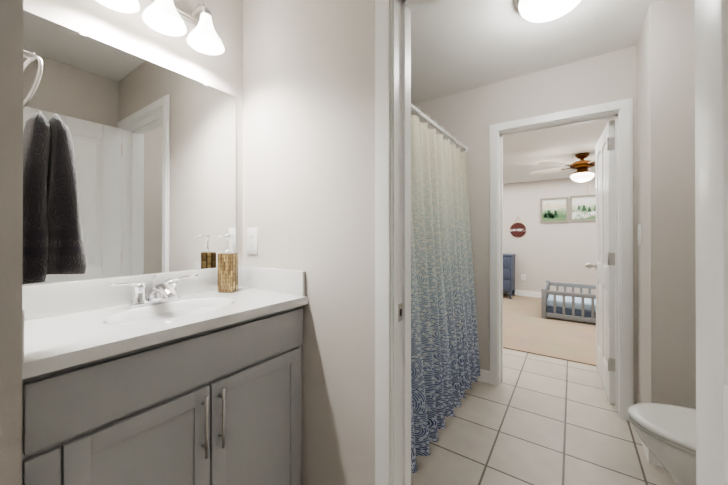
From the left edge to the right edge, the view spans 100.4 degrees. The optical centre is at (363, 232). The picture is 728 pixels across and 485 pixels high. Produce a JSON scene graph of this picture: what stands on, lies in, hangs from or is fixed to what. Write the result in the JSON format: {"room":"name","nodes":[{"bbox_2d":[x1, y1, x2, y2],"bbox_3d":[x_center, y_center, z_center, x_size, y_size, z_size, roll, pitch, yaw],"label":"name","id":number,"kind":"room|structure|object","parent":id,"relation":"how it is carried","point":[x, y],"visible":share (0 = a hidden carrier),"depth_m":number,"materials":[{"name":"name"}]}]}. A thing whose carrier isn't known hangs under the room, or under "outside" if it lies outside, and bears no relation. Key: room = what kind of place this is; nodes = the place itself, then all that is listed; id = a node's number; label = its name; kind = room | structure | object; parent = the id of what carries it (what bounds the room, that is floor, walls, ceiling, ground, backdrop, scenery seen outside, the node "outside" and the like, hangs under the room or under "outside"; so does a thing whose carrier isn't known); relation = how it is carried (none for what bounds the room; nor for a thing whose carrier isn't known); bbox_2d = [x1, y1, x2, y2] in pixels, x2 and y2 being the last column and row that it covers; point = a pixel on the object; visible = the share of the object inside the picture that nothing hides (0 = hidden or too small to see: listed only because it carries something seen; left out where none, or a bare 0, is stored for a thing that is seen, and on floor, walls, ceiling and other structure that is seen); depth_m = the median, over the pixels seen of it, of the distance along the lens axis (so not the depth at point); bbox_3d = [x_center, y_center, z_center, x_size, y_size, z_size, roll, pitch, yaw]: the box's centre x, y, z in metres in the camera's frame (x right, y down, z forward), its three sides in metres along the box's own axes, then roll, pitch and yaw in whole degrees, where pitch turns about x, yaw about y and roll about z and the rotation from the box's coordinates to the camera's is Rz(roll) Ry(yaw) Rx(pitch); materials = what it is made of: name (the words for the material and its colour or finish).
{"room":"bathroom","nodes":[
{"label":"bathroom","id":0,"kind":"room"},
{"bbox_2d":[0,0,23,484],"bbox_3d":[-1.505,-0.005,0.123,1.047,2.440,1.698,0,0,34],"label":"wall block","id":1,"kind":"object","parent":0,"point":[11,136],"depth_m":0.52,"materials":[{"name":"paint"}]},
{"bbox_2d":[23,50,42,107],"bbox_3d":[-0.715,-0.325,0.637,0.127,0.146,0.042,0,0,34],"label":"towel ring","id":2,"kind":"object","parent":1,"relation":"attached to","point":[31,57],"visible":0.48,"depth_m":0.62,"materials":[{"name":"silver metal"}]},
{"bbox_2d":[22,111,86,284],"bbox_3d":[-0.694,-0.079,0.673,0.116,0.371,0.108,0,0,34],"label":"hanging towel","id":3,"kind":"object","parent":2,"relation":"hanging from","point":[53,240],"visible":0.83,"depth_m":0.65,"materials":[{"name":"grey fabric"}]},
{"bbox_2d":[22,0,242,285],"bbox_3d":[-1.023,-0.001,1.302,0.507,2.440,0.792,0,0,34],"label":"mirror","id":4,"kind":"object","parent":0,"point":[154,145],"depth_m":1.14,"materials":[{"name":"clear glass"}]},
{"bbox_2d":[96,0,223,54],"bbox_3d":[-0.740,-0.846,1.109,0.193,0.192,0.431,0,0,34],"label":"sconce","id":5,"kind":"object","parent":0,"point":[165,17],"visible":1,"depth_m":1.15,"materials":[{"name":"white glass"}]},
{"bbox_2d":[243,0,374,484],"bbox_3d":[-0.427,0.000,1.446,1.327,2.440,0.120,0,0,34],"label":"wall","id":6,"kind":"structure","parent":0,"point":[309,137],"depth_m":1.19,"materials":[{"name":"paint"}]},
{"bbox_2d":[247,228,257,254],"bbox_3d":[-0.530,0.039,1.439,0.078,0.127,0.007,0,0,34],"label":"outlet","id":7,"kind":"object","parent":6,"relation":"attached to","point":[252,240],"visible":1,"depth_m":1.43,"materials":[{"name":"white plastic"}]},
{"bbox_2d":[411,49,621,370],"bbox_3d":[0.106,0.006,3.192,3.990,2.440,0.140,0,0,34],"label":"wall","id":8,"kind":"structure","parent":0,"point":[467,118],"depth_m":2.48,"materials":[{"name":"paint"}]},
{"bbox_2d":[411,104,467,151],"bbox_3d":[0.410,-0.713,1.924,0.052,0.052,1.609,0,0,34],"label":"curtain rod","id":9,"kind":"object","parent":8,"relation":"attached to","point":[426,118],"visible":0.48,"depth_m":2.02,"materials":[{"name":"white plastic"}]},
{"bbox_2d":[411,107,479,472],"bbox_3d":[0.453,0.207,1.888,0.180,1.878,1.554,0,0,34],"label":"shower curtain","id":10,"kind":"object","parent":9,"relation":"hanging from","point":[445,367],"visible":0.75,"depth_m":1.90,"materials":[{"name":"fabric"}]},
{"bbox_2d":[477,369,489,383],"bbox_3d":[0.628,1.177,2.736,0.961,0.095,0.014,0,0,34],"label":"baseboard","id":11,"kind":"structure","parent":8,"relation":"attached to","point":[484,376],"depth_m":2.48,"materials":[{"name":"white wood"}]},
{"bbox_2d":[489,98,633,420],"bbox_3d":[1.429,0.173,2.283,0.878,2.099,0.184,0,0,34],"label":"trim","id":12,"kind":"structure","parent":8,"relation":"attached to","point":[620,112],"depth_m":2.07,"materials":[{"name":"white wood"}]},
{"bbox_2d":[411,0,663,103],"bbox_3d":[-0.021,-1.253,0.652,2.900,0.060,4.480,0,0,34],"label":"ceiling","id":13,"kind":"structure","parent":0,"point":[459,45],"depth_m":1.91,"materials":[{"name":"paint"}]},
{"bbox_2d":[515,0,580,22],"bbox_3d":[0.952,-1.169,1.536,0.336,0.100,0.336,0,0,34],"label":"dome ceiling light","id":14,"kind":"object","parent":13,"relation":"attached to","point":[537,11],"visible":1,"depth_m":1.54,"materials":[{"name":"white glass"}]},
{"bbox_2d":[411,348,675,484],"bbox_3d":[0.328,1.248,0.852,7.000,0.060,5.220,0,0,34],"label":"floor","id":15,"kind":"structure","parent":0,"point":[532,419],"depth_m":1.82,"materials":[{"name":"beige tile"}]},
{"bbox_2d":[22,265,307,484],"bbox_3d":[-0.631,0.687,1.031,0.455,1.060,0.788,0,0,34],"label":"bathroom vanity","id":16,"kind":"object","parent":15,"relation":"on","point":[199,382],"visible":0.96,"depth_m":0.89,"materials":[{"name":"grey wood"}]},
{"bbox_2d":[107,274,197,306],"bbox_3d":[-0.723,0.206,1.088,0.169,0.101,0.287,0,0,34],"label":"faucet","id":17,"kind":"object","parent":16,"relation":"on","point":[166,291],"visible":1,"depth_m":1.07,"materials":[{"name":"silver metal"}]},
{"bbox_2d":[217,234,237,292],"bbox_3d":[-0.599,0.131,1.323,0.062,0.253,0.083,0,0,9],"label":"soap dispenser","id":18,"kind":"object","parent":16,"relation":"on","point":[227,270],"visible":1,"depth_m":1.31,"materials":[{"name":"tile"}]},
{"bbox_2d":[628,403,695,484],"bbox_3d":[1.480,0.819,1.154,0.724,0.800,0.490,0,0,34],"label":"toilet","id":19,"kind":"object","parent":15,"relation":"on","point":[666,433],"visible":0.75,"depth_m":1.23,"materials":[{"name":"white ceramic"}]},
{"bbox_2d":[503,294,595,365],"bbox_3d":[2.682,1.254,4.282,7.000,0.072,3.100,0,0,34],"label":"floor carpet","id":20,"kind":"object","parent":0,"point":[527,328],"visible":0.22,"depth_m":3.66,"materials":[{"name":"beige carpet"}]},
{"bbox_2d":[503,253,515,298],"bbox_3d":[2.333,0.821,6.082,1.220,0.819,0.492,0,0,34],"label":"dresser","id":21,"kind":"object","parent":20,"relation":"on","point":[509,273],"visible":0.17,"depth_m":5.62,"materials":[{"name":"paint"}]},
{"bbox_2d":[541,280,595,323],"bbox_3d":[3.458,1.007,4.265,1.600,0.420,0.950,0,0,34],"label":"bed","id":22,"kind":"object","parent":20,"relation":"on","point":[571,306],"visible":0.4,"depth_m":4.23,"materials":[{"name":"grey paint"}]},
{"bbox_2d":[503,176,595,294],"bbox_3d":[3.593,0.015,5.614,7.000,2.440,0.120,0,0,34],"label":"wall","id":23,"kind":"structure","parent":0,"point":[558,252],"depth_m":5.66,"materials":[{"name":"paint"}]},
{"bbox_2d":[510,217,525,236],"bbox_3d":[3.011,-0.113,5.933,0.292,0.410,0.012,0,0,34],"label":"round sign","id":24,"kind":"object","parent":23,"relation":"attached to","point":[517,229],"visible":1,"depth_m":5.92,"materials":[{"name":"red wood"}]},
{"bbox_2d":[503,290,540,297],"bbox_3d":[3.555,1.177,5.554,7.000,0.115,0.014,0,0,34],"label":"baseboard","id":25,"kind":"structure","parent":23,"relation":"attached to","point":[517,292],"depth_m":5.83,"materials":[{"name":"white wood"}]},
{"bbox_2d":[521,274,525,280],"bbox_3d":[3.087,0.866,5.880,0.078,0.127,0.007,0,0,34],"label":"outlet","id":26,"kind":"object","parent":23,"relation":"attached to","point":[523,278],"visible":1,"depth_m":5.88,"materials":[{"name":"white plastic"}]},
{"bbox_2d":[540,197,568,222],"bbox_3d":[3.503,-0.415,5.590,0.440,0.460,0.022,0,0,34],"label":"framed picture","id":27,"kind":"object","parent":23,"relation":"attached to","point":[553,210],"visible":1,"depth_m":5.59,"materials":[{"name":"paper"}]},
{"bbox_2d":[570,195,595,221],"bbox_3d":[3.882,-0.431,5.330,0.440,0.460,0.022,0,0,34],"label":"picture","id":28,"kind":"object","parent":23,"relation":"attached to","point":[582,207],"visible":0.92,"depth_m":5.34,"materials":[{"name":"white paper"}]},
{"bbox_2d":[503,118,614,183],"bbox_3d":[2.473,-1.021,3.985,7.000,0.060,3.840,0,0,34],"label":"ceiling","id":29,"kind":"structure","parent":0,"point":[524,154],"depth_m":3.61,"materials":[{"name":"paint"}]},
{"bbox_2d":[530,153,594,194],"bbox_3d":[2.788,-0.731,3.840,1.239,0.520,1.222,0,0,34],"label":"ceiling fan","id":30,"kind":"object","parent":29,"relation":"hanging from","point":[583,172],"visible":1,"depth_m":3.76,"materials":[{"name":"brown metal"}]},
{"bbox_2d":[622,45,636,404],"bbox_3d":[1.779,0.002,2.043,0.070,2.440,0.140,0,0,34],"label":"wall","id":31,"kind":"structure","parent":0,"point":[628,72],"depth_m":1.97,"materials":[{"name":"paint"}]},
{"bbox_2d":[585,120,615,403],"bbox_3d":[1.954,0.206,2.466,0.203,2.017,0.750,0,0,31],"label":"door","id":32,"kind":"structure","parent":31,"relation":"in","point":[604,265],"depth_m":2.29,"materials":[{"name":"white wood"}]},
{"bbox_2d":[636,0,695,408],"bbox_3d":[2.901,-0.002,1.018,2.940,2.440,0.560,0,0,34],"label":"wall","id":33,"kind":"structure","parent":0,"point":[666,249],"depth_m":1.58,"materials":[{"name":"paint"}]},
{"bbox_2d":[638,224,640,244],"bbox_3d":[1.696,0.011,1.870,0.010,0.127,0.078,0,0,34],"label":"light switch","id":34,"kind":"object","parent":33,"relation":"attached to","point":[639,234],"visible":1,"depth_m":1.86,"materials":[{"name":"white plastic"}]},
{"bbox_2d":[645,445,662,466],"bbox_3d":[1.752,1.172,1.455,0.574,0.095,0.014,0,0,34],"label":"baseboard","id":35,"kind":"structure","parent":33,"relation":"attached to","point":[651,458],"depth_m":1.61,"materials":[{"name":"white wood"}]},
{"bbox_3d":[0.435,-1.027,0.858,0.764,0.390,0.120,0,0,34],"label":"wall","id":36,"kind":"structure","parent":0,"visible":0},
{"bbox_2d":[375,0,699,484],"bbox_3d":[0.435,0.168,0.854,0.862,2.099,0.164,0,0,34],"label":"trim","id":37,"kind":"structure","parent":36,"relation":"attached to","point":[392,242],"depth_m":1.02,"materials":[{"name":"white wood"}]},
{"bbox_2d":[698,0,727,484],"bbox_3d":[0.475,0.198,0.297,0.203,2.017,0.725,0,0,34],"label":"door","id":38,"kind":"structure","parent":36,"relation":"in","point":[713,145],"depth_m":0.54,"materials":[{"name":"white wood"}]}
]}

